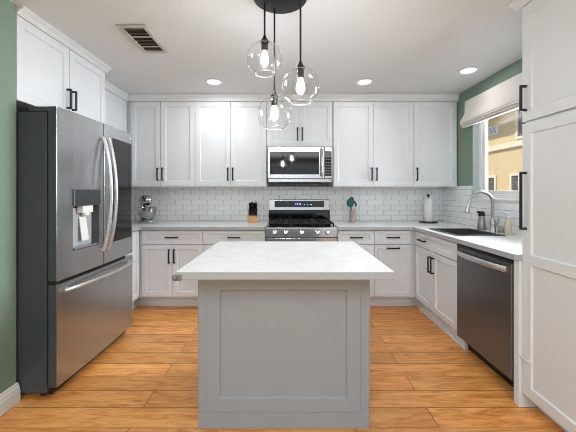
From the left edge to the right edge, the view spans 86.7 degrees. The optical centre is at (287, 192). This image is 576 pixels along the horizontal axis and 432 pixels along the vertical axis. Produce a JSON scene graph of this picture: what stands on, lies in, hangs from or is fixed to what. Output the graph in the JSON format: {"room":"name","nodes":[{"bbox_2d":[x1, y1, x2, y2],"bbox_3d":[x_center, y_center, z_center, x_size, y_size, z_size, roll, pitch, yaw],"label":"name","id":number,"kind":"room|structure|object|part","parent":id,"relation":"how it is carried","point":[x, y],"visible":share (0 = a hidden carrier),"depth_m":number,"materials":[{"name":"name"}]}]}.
{"room":"kitchen","nodes":[
{"label":"kitchen","id":0,"kind":"room"},
{"bbox_2d":[0,0,15,393],"bbox_3d":[-1.991,0.064,-0.796,0.678,2.412,5.308,0,0,0],"label":"wall","id":1,"kind":"structure","parent":0,"point":[7,8],"depth_m":1.79,"materials":[{"name":"green paint"}]},
{"bbox_2d":[0,382,20,415],"bbox_3d":[-1.641,1.214,-0.794,0.022,0.112,5.312,0,0,0],"label":"baseboard","id":2,"kind":"structure","parent":1,"relation":"attached to","point":[11,396],"depth_m":1.79,"materials":[{"name":"white paint"}]},
{"bbox_2d":[16,15,104,123],"bbox_3d":[-1.923,-0.834,2.317,0.609,0.532,0.910,0,0,0],"label":"upper cabinet","id":3,"kind":"object","parent":1,"relation":"attached to","point":[48,73],"visible":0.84,"depth_m":2.16,"materials":[{"name":"white paint"}]},
{"bbox_3d":[-1.665,-0.828,2.090,0.019,0.520,0.450,0,0,0],"label":"door","id":4,"kind":"part","parent":3,"relation":"part of","materials":[{"name":"white paint"}]},
{"bbox_2d":[16,5,110,72],"bbox_3d":[-1.639,-1.117,2.325,0.057,0.049,0.931,0,0,0],"label":"trim","id":5,"kind":"structure","parent":3,"relation":"attached to","point":[22,11],"depth_m":2.17,"materials":[{"name":"white paint"}]},
{"bbox_3d":[-1.637,-0.703,2.289,0.036,0.152,0.014,0,0,0],"label":"handle","id":6,"kind":"part","parent":3,"relation":"part of","materials":[{"name":"black metal"}]},
{"bbox_3d":[-1.637,-0.703,2.345,0.036,0.152,0.014,0,0,0],"label":"handle","id":7,"kind":"part","parent":3,"relation":"part of","materials":[{"name":"black metal"}]},
{"bbox_3d":[-1.665,-0.828,2.545,0.019,0.520,0.450,0,0,0],"label":"door","id":8,"kind":"part","parent":3,"relation":"part of","materials":[{"name":"white paint"}]},
{"bbox_2d":[10,0,521,93],"bbox_3d":[-0.105,-1.202,0.225,4.450,0.120,7.650,0,0,0],"label":"ceiling","id":9,"kind":"structure","parent":0,"point":[404,46],"depth_m":2.29,"materials":[{"name":"paint"}]},
{"bbox_2d":[116,25,168,52],"bbox_3d":[-1.065,-1.135,2.275,0.200,0.011,0.410,0,0,0],"label":"ceiling vent","id":10,"kind":"object","parent":9,"relation":"in","point":[141,36],"visible":1,"depth_m":2.25,"materials":[{"name":"metal"}]},
{"bbox_2d":[205,79,222,85],"bbox_3d":[-0.758,-1.137,3.145,0.180,0.008,0.180,0,0,0],"label":"recessed light","id":11,"kind":"object","parent":9,"relation":"in","point":[215,82],"visible":1,"depth_m":3.15,"materials":[{"name":"white plastic"}]},
{"bbox_2d":[247,0,318,129],"bbox_3d":[-0.035,-0.765,1.742,0.311,0.753,0.426,0,0,-41],"label":"pendant light","id":12,"kind":"object","parent":9,"relation":"hanging from","point":[272,6],"visible":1,"depth_m":1.79,"materials":[{"name":"clear glass"}]},
{"bbox_2d":[261,35,268,65],"bbox_3d":[-0.135,-0.838,1.800,0.048,0.174,0.048,0,0,0],"label":"bulb","id":13,"kind":"object","parent":12,"relation":"attached to","point":[264,41],"depth_m":1.78,"materials":[{"name":"white glass"}]},
{"bbox_3d":[-0.135,-1.017,1.800,0.011,0.194,0.011,0,0,0],"label":"rod","id":14,"kind":"part","parent":12,"relation":"part of","materials":[{"name":"black metal"}]},
{"bbox_2d":[271,91,277,119],"bbox_3d":[-0.079,-0.528,1.850,0.048,0.174,0.048,0,0,0],"label":"bulb","id":15,"kind":"object","parent":12,"relation":"attached to","point":[274,99],"depth_m":1.83,"materials":[{"name":"white glass"}]},
{"bbox_3d":[-0.079,-0.862,1.850,0.011,0.503,0.011,0,0,0],"label":"rod","id":16,"kind":"part","parent":12,"relation":"part of","materials":[{"name":"black metal"}]},
{"bbox_2d":[296,61,304,92],"bbox_3d":[0.072,-0.638,1.690,0.048,0.174,0.048,0,0,0],"label":"bulb","id":17,"kind":"object","parent":12,"relation":"attached to","point":[300,88],"depth_m":1.68,"materials":[{"name":"white glass"}]},
{"bbox_3d":[0.072,-0.917,1.690,0.011,0.394,0.011,0,0,0],"label":"rod","id":18,"kind":"part","parent":12,"relation":"part of","materials":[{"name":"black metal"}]},
{"bbox_2d":[356,79,372,85],"bbox_3d":[0.793,-1.137,3.145,0.180,0.008,0.180,0,0,0],"label":"recessed light","id":19,"kind":"object","parent":9,"relation":"in","point":[362,82],"visible":1,"depth_m":3.15,"materials":[{"name":"white plastic"}]},
{"bbox_2d":[457,67,479,74],"bbox_3d":[1.690,-1.137,2.850,0.180,0.008,0.180,0,0,0],"label":"recessed light","id":20,"kind":"object","parent":9,"relation":"in","point":[468,70],"visible":1,"depth_m":2.85,"materials":[{"name":"white plastic"}]},
{"bbox_2d":[0,305,564,431],"bbox_3d":[-0.120,1.300,0.285,4.420,0.060,7.470,0,0,0],"label":"floor","id":21,"kind":"structure","parent":0,"point":[145,380],"depth_m":1.97,"materials":[{"name":"brown wood"}]},
{"bbox_2d":[16,106,132,395],"bbox_3d":[-1.746,0.370,2.329,0.866,1.800,0.917,0,0,0],"label":"refrigerator","id":22,"kind":"object","parent":21,"relation":"on","point":[74,170],"visible":1,"depth_m":1.96,"materials":[{"name":"grey metal"}]},
{"bbox_3d":[-1.435,0.009,2.098,0.067,1.078,0.456,0,0,0],"label":"door","id":23,"kind":"part","parent":22,"relation":"part of","materials":[{"name":"silver metal"}]},
{"bbox_3d":[-1.435,0.885,2.329,0.067,0.630,0.917,0,0,0],"label":"freezer drawer","id":24,"kind":"part","parent":22,"relation":"part of","materials":[{"name":"silver metal"}]},
{"bbox_3d":[-1.359,0.011,2.295,0.091,0.865,0.026,0,0,0],"label":"handle","id":25,"kind":"part","parent":22,"relation":"part of","materials":[{"name":"metal"}]},
{"bbox_3d":[-1.359,0.011,2.362,0.091,0.865,0.026,0,0,0],"label":"handle","id":26,"kind":"part","parent":22,"relation":"part of","materials":[{"name":"metal"}]},
{"bbox_3d":[-1.435,0.009,2.559,0.067,1.078,0.456,0,0,0],"label":"door","id":27,"kind":"part","parent":22,"relation":"part of","materials":[{"name":"silver metal"}]},
{"bbox_3d":[-1.411,-0.020,2.604,0.019,0.834,0.318,0,0,0],"label":"glass panel","id":28,"kind":"part","parent":22,"relation":"part of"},
{"bbox_2d":[125,231,138,310],"bbox_3d":[-1.907,0.837,3.049,0.623,0.866,0.498,0,0,0],"label":"base cabinet","id":29,"kind":"object","parent":21,"relation":"on","point":[135,235],"visible":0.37,"depth_m":3.22,"materials":[{"name":"white paint"}]},
{"bbox_2d":[132,297,143,308],"bbox_3d":[-1.655,1.205,3.372,0.079,0.130,0.143,0,0,0],"label":"baseboard","id":30,"kind":"structure","parent":21,"relation":"on","point":[139,301],"depth_m":3.42,"materials":[{"name":"white paint"}]},
{"bbox_2d":[139,230,203,305],"bbox_3d":[-1.264,0.837,3.581,0.700,0.866,0.654,0,0,0],"label":"base cabinet","id":31,"kind":"object","parent":21,"relation":"on","point":[162,253],"visible":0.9,"depth_m":3.30,"materials":[{"name":"white paint"}]},
{"bbox_3d":[-1.410,0.843,3.300,0.326,0.558,0.019,0,0,0],"label":"door","id":32,"kind":"part","parent":31,"relation":"part of","materials":[{"name":"white paint"}]},
{"bbox_3d":[-1.244,0.484,3.300,0.656,0.144,0.019,0,0,0],"label":"drawer","id":33,"kind":"part","parent":31,"relation":"part of","materials":[{"name":"white paint"}]},
{"bbox_3d":[-1.079,0.843,3.300,0.326,0.558,0.019,0,0,0],"label":"door","id":34,"kind":"part","parent":31,"relation":"part of","materials":[{"name":"white paint"}]},
{"bbox_2d":[132,221,268,231],"bbox_3d":[-1.233,0.384,3.354,1.992,0.037,1.109,0,0,0],"label":"countertop","id":35,"kind":"structure","parent":31,"relation":"on","point":[158,225],"depth_m":3.37,"materials":[{"name":"white stone"}]},
{"bbox_2d":[137,194,156,223],"bbox_3d":[-1.703,0.194,3.674,0.219,0.341,0.338,0,0,-36],"label":"stand mixer","id":36,"kind":"object","parent":35,"relation":"on","point":[146,213],"visible":1,"depth_m":3.57,"materials":[{"name":"metal"}]},
{"bbox_2d":[137,207,156,220],"bbox_3d":[-1.668,0.255,3.626,0.219,0.162,0.219,0,0,-36],"label":"bowl","id":37,"kind":"object","parent":36,"relation":"on","point":[145,213],"depth_m":3.56,"materials":[{"name":"metal"}]},
{"bbox_2d":[248,202,257,222],"bbox_3d":[-0.423,0.240,3.722,0.110,0.250,0.182,0,0,-8],"label":"knife block","id":38,"kind":"object","parent":35,"relation":"on","point":[252,212],"visible":1,"depth_m":3.68,"materials":[{"name":"brown wood"}]},
{"bbox_2d":[203,230,265,251],"bbox_3d":[-0.576,0.837,3.581,0.671,0.866,0.654,0,0,0],"label":"base cabinet","id":39,"kind":"object","parent":21,"relation":"on","point":[210,237],"visible":0.26,"depth_m":3.29,"materials":[{"name":"white paint"}]},
{"bbox_3d":[-0.743,0.843,3.300,0.331,0.558,0.019,0,0,0],"label":"door","id":40,"kind":"part","parent":39,"relation":"part of","materials":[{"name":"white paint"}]},
{"bbox_3d":[-0.576,0.484,3.300,0.666,0.144,0.019,0,0,0],"label":"drawer","id":41,"kind":"part","parent":39,"relation":"part of","materials":[{"name":"white paint"}]},
{"bbox_2d":[198,280,369,428],"bbox_3d":[-0.020,0.837,1.931,0.946,0.866,0.597,0,0,0],"label":"kitchen island","id":42,"kind":"object","parent":21,"relation":"on","point":[273,354],"visible":0.7,"depth_m":1.64,"materials":[{"name":"grey paint"}]},
{"bbox_3d":[-0.020,1.226,1.642,0.922,0.088,0.006,0,0,0],"label":"rail","id":43,"kind":"part","parent":42,"relation":"part of","materials":[{"name":"grey paint"}]},
{"bbox_2d":[175,241,394,279],"bbox_3d":[-0.011,0.384,1.839,1.010,0.037,0.875,0,0,0],"label":"island countertop","id":44,"kind":"structure","parent":42,"relation":"on","point":[224,260],"depth_m":1.57,"materials":[{"name":"white stone"}]},
{"bbox_2d":[172,275,180,280],"bbox_3d":[-0.515,0.392,1.403,0.035,0.029,0.047,0,0,-45],"label":"guard","id":45,"kind":"object","parent":44,"relation":"attached to","point":[174,277],"visible":0.94,"depth_m":1.40,"materials":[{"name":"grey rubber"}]},
{"bbox_3d":[0.447,0.790,1.938,0.012,0.760,0.525,0,0,0],"label":"panel","id":46,"kind":"part","parent":42,"relation":"part of","materials":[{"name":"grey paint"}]},
{"bbox_2d":[265,199,337,240],"bbox_3d":[0.149,0.679,3.538,0.766,1.182,0.727,0,0,0],"label":"gas range","id":47,"kind":"object","parent":21,"relation":"on","point":[289,219],"visible":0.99,"depth_m":3.51,"materials":[{"name":"silver metal"}]},
{"bbox_3d":[0.149,0.146,3.825,0.622,0.078,0.008,0,0,0],"label":"display glass","id":48,"kind":"part","parent":47,"relation":"part of","materials":[{"name":"black glass"}]},
{"bbox_2d":[266,222,335,226],"bbox_3d":[0.149,0.379,3.559,0.766,0.022,0.605,0,0,0],"label":"cooktop","id":49,"kind":"object","parent":47,"relation":"in","point":[268,225],"depth_m":3.40,"materials":[{"name":"black metal"}]},
{"bbox_3d":[0.149,0.741,3.244,0.758,0.518,0.034,0,0,0],"label":"oven door","id":50,"kind":"part","parent":47,"relation":"part of","materials":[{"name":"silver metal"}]},
{"bbox_3d":[0.149,0.423,3.251,0.766,0.104,0.022,0,0,0],"label":"control panel","id":51,"kind":"part","parent":47,"relation":"part of","materials":[{"name":"silver metal"}]},
{"bbox_2d":[337,230,373,305],"bbox_3d":[0.740,0.837,3.581,0.390,0.866,0.654,0,0,0],"label":"base cabinet","id":52,"kind":"object","parent":21,"relation":"on","point":[364,239],"visible":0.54,"depth_m":3.29,"materials":[{"name":"white paint"}]},
{"bbox_3d":[0.740,0.484,3.300,0.385,0.144,0.019,0,0,0],"label":"drawer","id":53,"kind":"part","parent":52,"relation":"part of","materials":[{"name":"white paint"}]},
{"bbox_3d":[0.740,0.843,3.300,0.385,0.558,0.019,0,0,0],"label":"door","id":54,"kind":"part","parent":52,"relation":"part of","materials":[{"name":"white paint"}]},
{"bbox_2d":[332,221,521,259],"bbox_3d":[1.258,0.384,2.856,1.443,0.037,2.107,0,0,0],"label":"countertop","id":55,"kind":"structure","parent":52,"relation":"on","point":[508,246],"depth_m":2.65,"materials":[{"name":"white stone"}]},
{"bbox_2d":[349,210,355,222],"bbox_3d":[0.798,0.290,3.740,0.076,0.150,0.076,0,0,0],"label":"utensil crock","id":56,"kind":"object","parent":55,"relation":"on","point":[352,213],"visible":0.95,"depth_m":3.71,"materials":[{"name":"pink ceramic"}]},
{"bbox_2d":[347,199,353,209],"bbox_3d":[0.765,0.215,3.726,0.087,0.277,0.020,0,0,0],"label":"serving spoon","id":57,"kind":"object","parent":56,"relation":"in","point":[350,202],"visible":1,"depth_m":3.72,"materials":[{"name":"teal plastic"}]},
{"bbox_2d":[419,194,437,222],"bbox_3d":[1.708,0.192,3.700,0.212,0.347,0.212,0,0,0],"label":"paper towel holder","id":58,"kind":"object","parent":55,"relation":"on","point":[428,195],"visible":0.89,"depth_m":3.68,"materials":[{"name":"black metal"}]},
{"bbox_2d":[424,198,432,221],"bbox_3d":[1.708,0.208,3.700,0.098,0.279,0.098,0,0,0],"label":"paper towel roll","id":59,"kind":"object","parent":58,"relation":"on","point":[428,202],"visible":0.96,"depth_m":3.66,"materials":[{"name":"white paper"}]},
{"bbox_2d":[428,228,505,235],"bbox_3d":[1.625,0.487,2.815,0.417,0.256,0.507,0,0,0],"label":"sink","id":60,"kind":"object","parent":55,"relation":"in","point":[453,231],"visible":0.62,"depth_m":2.99,"materials":[{"name":"grey"}]},
{"bbox_2d":[437,229,497,234],"bbox_3d":[1.625,0.487,2.815,0.377,0.255,0.467,0,0,0],"label":"basin","id":61,"kind":"object","parent":60,"relation":"in","point":[449,231],"depth_m":3.01,"materials":[{"name":"grey"}]},
{"bbox_2d":[476,211,486,229],"bbox_3d":[1.900,0.272,2.985,0.084,0.186,0.084,0,0,45],"label":"soap pump","id":62,"kind":"object","parent":55,"relation":"on","point":[481,225],"visible":1,"depth_m":2.96,"materials":[{"name":"silver metal"}]},
{"bbox_2d":[477,216,486,229],"bbox_3d":[1.900,0.297,2.985,0.084,0.135,0.084,0,0,0],"label":"bottle","id":63,"kind":"object","parent":62,"relation":"on","point":[481,225],"depth_m":2.96,"materials":[{"name":"silver metal"}]},
{"bbox_2d":[464,191,499,232],"bbox_3d":[1.769,0.174,2.779,0.290,0.382,0.101,0,0,0],"label":"kitchen faucet","id":64,"kind":"object","parent":55,"relation":"on","point":[493,224],"visible":1,"depth_m":2.79,"materials":[{"name":"silver metal"}]},
{"bbox_3d":[1.773,0.114,2.800,0.248,0.262,0.025,0,0,0],"label":"spout","id":65,"kind":"part","parent":64,"relation":"part of","materials":[{"name":"silver metal"}]},
{"bbox_2d":[498,226,503,232],"bbox_3d":[1.935,0.334,2.765,0.044,0.062,0.044,0,0,0],"label":"air gap cap","id":66,"kind":"object","parent":55,"relation":"on","point":[500,228],"visible":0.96,"depth_m":2.75,"materials":[{"name":"silver metal"}]},
{"bbox_2d":[503,212,511,234],"bbox_3d":[1.892,0.266,2.618,0.061,0.198,0.054,0,0,-37],"label":"soap bottle","id":67,"kind":"object","parent":55,"relation":"on","point":[508,223],"visible":1,"depth_m":2.60,"materials":[{"name":"white plastic"}]},
{"bbox_2d":[371,230,414,305],"bbox_3d":[1.161,0.837,3.581,0.448,0.866,0.654,0,0,0],"label":"base cabinet","id":68,"kind":"object","parent":21,"relation":"on","point":[395,249],"visible":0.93,"depth_m":3.30,"materials":[{"name":"white paint"}]},
{"bbox_3d":[1.136,0.843,3.300,0.393,0.558,0.019,0,0,0],"label":"drawer","id":69,"kind":"part","parent":68,"relation":"part of","materials":[{"name":"white paint"}]},
{"bbox_3d":[1.136,0.484,3.300,0.393,0.144,0.019,0,0,0],"label":"drawer","id":70,"kind":"part","parent":68,"relation":"part of","materials":[{"name":"white paint"}]},
{"bbox_2d":[411,298,419,307],"bbox_3d":[1.422,1.205,3.377,0.068,0.130,0.133,0,0,0],"label":"baseboard","id":71,"kind":"structure","parent":21,"relation":"on","point":[414,301],"depth_m":3.43,"materials":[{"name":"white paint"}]},
{"bbox_2d":[415,231,467,349],"bbox_3d":[1.654,0.837,2.884,0.648,0.866,0.851,0,0,0],"label":"base cabinet","id":72,"kind":"object","parent":21,"relation":"on","point":[435,257],"visible":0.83,"depth_m":2.80,"materials":[{"name":"white paint"}]},
{"bbox_3d":[1.375,0.843,3.068,0.019,0.558,0.389,0,0,0],"label":"door","id":73,"kind":"part","parent":72,"relation":"part of","materials":[{"name":"white paint"}]},
{"bbox_3d":[1.348,0.685,2.900,0.036,0.152,0.014,0,0,0],"label":"handle","id":74,"kind":"part","parent":72,"relation":"part of","materials":[{"name":"black metal"}]},
{"bbox_3d":[1.348,0.685,2.844,0.036,0.152,0.014,0,0,0],"label":"handle","id":75,"kind":"part","parent":72,"relation":"part of","materials":[{"name":"black metal"}]},
{"bbox_3d":[1.375,0.484,2.861,0.019,0.144,0.802,0,0,0],"label":"drawer","id":76,"kind":"part","parent":72,"relation":"part of","materials":[{"name":"white paint"}]},
{"bbox_3d":[1.375,0.843,2.665,0.019,0.558,0.409,0,0,0],"label":"door","id":77,"kind":"part","parent":72,"relation":"part of","materials":[{"name":"white paint"}]},
{"bbox_2d":[456,244,513,387],"bbox_3d":[1.634,0.842,2.151,0.644,0.856,0.602,0,0,0],"label":"dishwasher","id":78,"kind":"object","parent":21,"relation":"on","point":[485,280],"visible":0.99,"depth_m":2.08,"materials":[{"name":"silver metal"}]},
{"bbox_3d":[1.337,0.475,2.151,0.048,0.038,0.549,0,0,0],"label":"handle","id":79,"kind":"part","parent":78,"relation":"part of","materials":[{"name":"metal"}]},
{"bbox_3d":[1.679,1.208,2.151,0.415,0.124,0.582,0,0,0],"label":"toe panel","id":80,"kind":"part","parent":78,"relation":"part of","materials":[{"name":"black plastic"}]},
{"bbox_2d":[514,260,536,406],"bbox_3d":[1.669,0.837,1.824,0.602,0.866,0.042,0,0,0],"label":"filler panel","id":81,"kind":"object","parent":21,"relation":"on","point":[521,400],"visible":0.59,"depth_m":1.81,"materials":[{"name":"white paint"}]},
{"bbox_2d":[519,0,575,431],"bbox_3d":[1.669,0.085,1.490,0.639,2.370,0.620,0,0,0],"label":"pantry cabinet","id":82,"kind":"object","parent":21,"relation":"on","point":[547,91],"visible":1,"depth_m":1.62,"materials":[{"name":"white paint"}]},
{"bbox_2d":[508,0,531,11],"bbox_3d":[1.366,-1.117,1.512,0.062,0.049,0.665,0,0,0],"label":"trim","id":83,"kind":"structure","parent":82,"relation":"attached to","point":[517,5],"depth_m":1.80,"materials":[{"name":"white paint"}]},
{"bbox_3d":[1.367,-0.547,1.770,0.036,0.152,0.014,0,0,0],"label":"handle","id":84,"kind":"part","parent":82,"relation":"part of","materials":[{"name":"black metal"}]},
{"bbox_3d":[1.367,0.048,1.770,0.036,0.337,0.014,0,0,0],"label":"handle","id":85,"kind":"part","parent":82,"relation":"part of","materials":[{"name":"black metal"}]},
{"bbox_2d":[519,355,531,365],"bbox_3d":[1.381,0.967,1.780,0.024,0.030,0.109,0,0,0],"label":"safety latch","id":86,"kind":"object","parent":82,"relation":"attached to","point":[528,361],"visible":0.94,"depth_m":1.75,"materials":[{"name":"white plastic"}]},
{"bbox_3d":[1.395,-0.751,1.491,0.019,0.674,0.618,0,0,0],"label":"door","id":87,"kind":"part","parent":82,"relation":"part of","materials":[{"name":"white paint"}]},
{"bbox_2d":[269,183,328,186],"bbox_3d":[-0.105,0.064,3.985,4.450,2.412,0.130,0,0,0],"label":"wall","id":88,"kind":"structure","parent":0,"point":[270,185],"depth_m":3.92,"materials":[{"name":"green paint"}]},
{"bbox_2d":[127,102,195,186],"bbox_3d":[-1.483,-0.567,3.716,0.807,1.001,0.405,0,0,0],"label":"upper cabinet","id":89,"kind":"object","parent":88,"relation":"attached to","point":[163,133],"visible":0.94,"depth_m":3.56,"materials":[{"name":"white paint"}]},
{"bbox_3d":[-1.653,-0.567,3.559,0.345,0.977,0.019,0,0,0],"label":"door","id":90,"kind":"part","parent":89,"relation":"part of","materials":[{"name":"white paint"}]},
{"bbox_3d":[-1.278,-0.567,3.559,0.394,0.977,0.019,0,0,0],"label":"door","id":91,"kind":"part","parent":89,"relation":"part of","materials":[{"name":"white paint"}]},
{"bbox_2d":[195,102,268,186],"bbox_3d":[-0.660,-0.567,3.716,0.833,1.001,0.405,0,0,0],"label":"upper cabinet","id":92,"kind":"object","parent":88,"relation":"attached to","point":[231,150],"visible":0.98,"depth_m":3.56,"materials":[{"name":"white paint"}]},
{"bbox_3d":[-0.870,-0.567,3.559,0.410,0.977,0.019,0,0,0],"label":"door","id":93,"kind":"part","parent":92,"relation":"part of","materials":[{"name":"white paint"}]},
{"bbox_3d":[-0.453,-0.567,3.559,0.414,0.977,0.019,0,0,0],"label":"door","id":94,"kind":"part","parent":92,"relation":"part of","materials":[{"name":"white paint"}]},
{"bbox_2d":[132,187,441,220],"bbox_3d":[-0.120,0.147,3.915,4.220,0.445,0.010,0,0,0],"label":"backsplash","id":95,"kind":"structure","parent":88,"relation":"attached to","point":[188,203],"depth_m":3.91,"materials":[{"name":"white tile"}]},
{"bbox_2d":[167,192,172,200],"bbox_3d":[-1.510,0.048,3.906,0.074,0.120,0.008,0,0,0],"label":"wall outlet","id":96,"kind":"object","parent":95,"relation":"attached to","point":[169,194],"visible":1,"depth_m":3.90,"materials":[{"name":"white plastic"}]},
{"bbox_2d":[242,192,247,200],"bbox_3d":[-0.545,0.048,3.906,0.074,0.120,0.008,0,0,0],"label":"wall outlet","id":97,"kind":"object","parent":95,"relation":"attached to","point":[244,194],"visible":1,"depth_m":3.90,"materials":[{"name":"white plastic"}]},
{"bbox_2d":[382,192,387,200],"bbox_3d":[1.251,0.048,3.906,0.074,0.120,0.008,0,0,0],"label":"wall outlet","id":98,"kind":"object","parent":95,"relation":"attached to","point":[384,194],"visible":1,"depth_m":3.90,"materials":[{"name":"white plastic"}]},
{"bbox_2d":[267,102,331,147],"bbox_3d":[0.142,-0.798,3.716,0.764,0.537,0.405,0,0,0],"label":"upper cabinet","id":99,"kind":"object","parent":88,"relation":"attached to","point":[310,124],"visible":0.91,"depth_m":3.56,"materials":[{"name":"white paint"}]},
{"bbox_3d":[-0.049,-0.798,3.559,0.377,0.513,0.019,0,0,0],"label":"door","id":100,"kind":"part","parent":99,"relation":"part of","materials":[{"name":"white paint"}]},
{"bbox_2d":[127,94,458,101],"bbox_3d":[0.062,-1.100,3.541,3.845,0.082,0.042,0,0,0],"label":"trim","id":101,"kind":"structure","parent":99,"relation":"attached to","point":[131,97],"depth_m":3.53,"materials":[{"name":"white paint"}]},
{"bbox_2d":[268,146,332,183],"bbox_3d":[0.143,-0.314,3.663,0.742,0.424,0.465,0,0,0],"label":"microwave","id":102,"kind":"object","parent":99,"relation":"attached to","point":[286,164],"visible":1,"depth_m":3.47,"materials":[{"name":"silver metal"}]},
{"bbox_3d":[0.389,-0.345,3.454,0.031,0.324,0.047,0,0,0],"label":"handle","id":103,"kind":"part","parent":102,"relation":"part of","materials":[{"name":"silver metal"}]},
{"bbox_3d":[0.468,-0.343,3.490,0.093,0.367,0.029,0,0,0],"label":"control panel","id":104,"kind":"part","parent":102,"relation":"part of","materials":[{"name":"silver metal"}]},
{"bbox_3d":[0.464,-0.330,3.474,0.076,0.282,0.003,0,0,0],"label":"touch panel","id":105,"kind":"part","parent":102,"relation":"part of","materials":[{"name":"black glass"}]},
{"bbox_3d":[0.334,-0.798,3.559,0.378,0.513,0.019,0,0,0],"label":"door","id":106,"kind":"part","parent":99,"relation":"part of","materials":[{"name":"white paint"}]},
{"bbox_2d":[329,102,413,186],"bbox_3d":[1.000,-0.567,3.716,0.942,1.001,0.405,0,0,0],"label":"upper cabinet","id":107,"kind":"object","parent":88,"relation":"attached to","point":[373,142],"visible":0.99,"depth_m":3.56,"materials":[{"name":"white paint"}]},
{"bbox_3d":[0.770,-0.567,3.559,0.465,0.977,0.019,0,0,0],"label":"door","id":108,"kind":"part","parent":107,"relation":"part of","materials":[{"name":"white paint"}]},
{"bbox_3d":[1.238,-0.567,3.559,0.461,0.977,0.019,0,0,0],"label":"door","id":109,"kind":"part","parent":107,"relation":"part of","materials":[{"name":"white paint"}]},
{"bbox_2d":[413,102,456,186],"bbox_3d":[1.729,-0.567,3.716,0.511,1.001,0.405,0,0,0],"label":"upper cabinet","id":110,"kind":"object","parent":88,"relation":"attached to","point":[435,123],"visible":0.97,"depth_m":3.56,"materials":[{"name":"white paint"}]},
{"bbox_2d":[457,58,521,185],"bbox_3d":[2.055,0.064,0.235,0.130,2.412,7.370,0,0,0],"label":"wall","id":111,"kind":"structure","parent":0,"point":[464,135],"depth_m":3.35,"materials":[{"name":"green paint"}]},
{"bbox_2d":[442,186,521,235],"bbox_3d":[1.985,0.147,2.855,0.010,0.445,2.110,0,0,0],"label":"backsplash","id":112,"kind":"structure","parent":111,"relation":"attached to","point":[452,210],"depth_m":3.28,"materials":[{"name":"white tile"}]},
{"bbox_2d":[457,191,460,201],"bbox_3d":[1.975,0.045,3.520,0.010,0.120,0.074,0,0,0],"label":"light switch","id":113,"kind":"object","parent":112,"relation":"attached to","point":[458,192],"visible":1,"depth_m":3.51,"materials":[{"name":"white plastic"}]},
{"bbox_2d":[460,73,521,127],"bbox_3d":[1.933,-0.846,2.635,0.110,0.292,1.390,0,0,0],"label":"roman shade","id":114,"kind":"object","parent":111,"relation":"attached to","point":[502,98],"visible":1,"depth_m":2.84,"materials":[{"name":"white fabric"}]},
{"bbox_2d":[472,120,518,201],"bbox_3d":[2.035,-0.387,2.630,0.130,0.927,1.300,0,0,0],"label":"window","id":115,"kind":"structure","parent":111,"relation":"in","point":[480,130],"depth_m":3.22,"materials":[{"name":"white plastic"}]},
{"bbox_3d":[2.007,0.068,2.630,0.075,0.018,1.300,0,0,0],"label":"sill","id":116,"kind":"part","parent":115,"relation":"part of","materials":[{"name":"white paint"}]},
{"bbox_3d":[-2.280,0.064,2.889,0.100,2.412,2.062,0,0,0],"label":"wall","id":117,"kind":"structure","parent":0,"visible":0},
{"bbox_2d":[105,90,126,131],"bbox_3d":[-2.043,-0.567,3.173,0.350,1.001,0.790,0,0,0],"label":"upper cabinet","id":118,"kind":"object","parent":117,"relation":"attached to","point":[115,107],"visible":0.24,"depth_m":3.33,"materials":[{"name":"white paint"}]},
{"bbox_2d":[105,80,127,101],"bbox_3d":[-1.859,-1.100,3.167,0.042,0.082,0.785,0,0,0],"label":"trim","id":119,"kind":"structure","parent":118,"relation":"attached to","point":[110,87],"depth_m":3.30,"materials":[{"name":"white paint"}]},
{"label":"outside","id":120,"kind":"structure","parent":0,"visible":0},
{"bbox_3d":[21.065,1.545,10.000,37.870,0.150,60.000,0,0,0],"label":"ground","id":121,"kind":"structure","parent":120,"visible":0},
{"bbox_2d":[488,109,525,190],"bbox_3d":[8.550,-1.355,13.000,1.900,5.650,16.000,0,0,0],"label":"house","id":122,"kind":"structure","parent":121,"relation":"on","point":[504,130],"depth_m":12.59,"materials":[{"name":"beige paint"}]},
{"bbox_3d":[8.992,-0.290,13.410,0.008,0.700,0.400,0,0,0],"label":"pane","id":123,"kind":"part","parent":122,"relation":"part of","materials":[{"name":"grey glass"}]},
{"bbox_2d":[488,125,498,135],"bbox_3d":[8.975,-2.710,13.350,0.050,0.360,0.740,0,0,0],"label":"wall vent","id":124,"kind":"object","parent":122,"relation":"attached to","point":[493,130],"depth_m":13.26,"materials":[{"name":"white plastic"}]},
{"bbox_3d":[8.992,-0.300,12.010,0.008,0.720,0.360,0,0,0],"label":"pane","id":125,"kind":"part","parent":122,"relation":"part of","materials":[{"name":"grey glass"}]},
{"bbox_3d":[8.992,-2.850,11.590,0.008,1.340,0.560,0,0,0],"label":"pane","id":126,"kind":"part","parent":122,"relation":"part of","materials":[{"name":"grey glass"}]}
]}

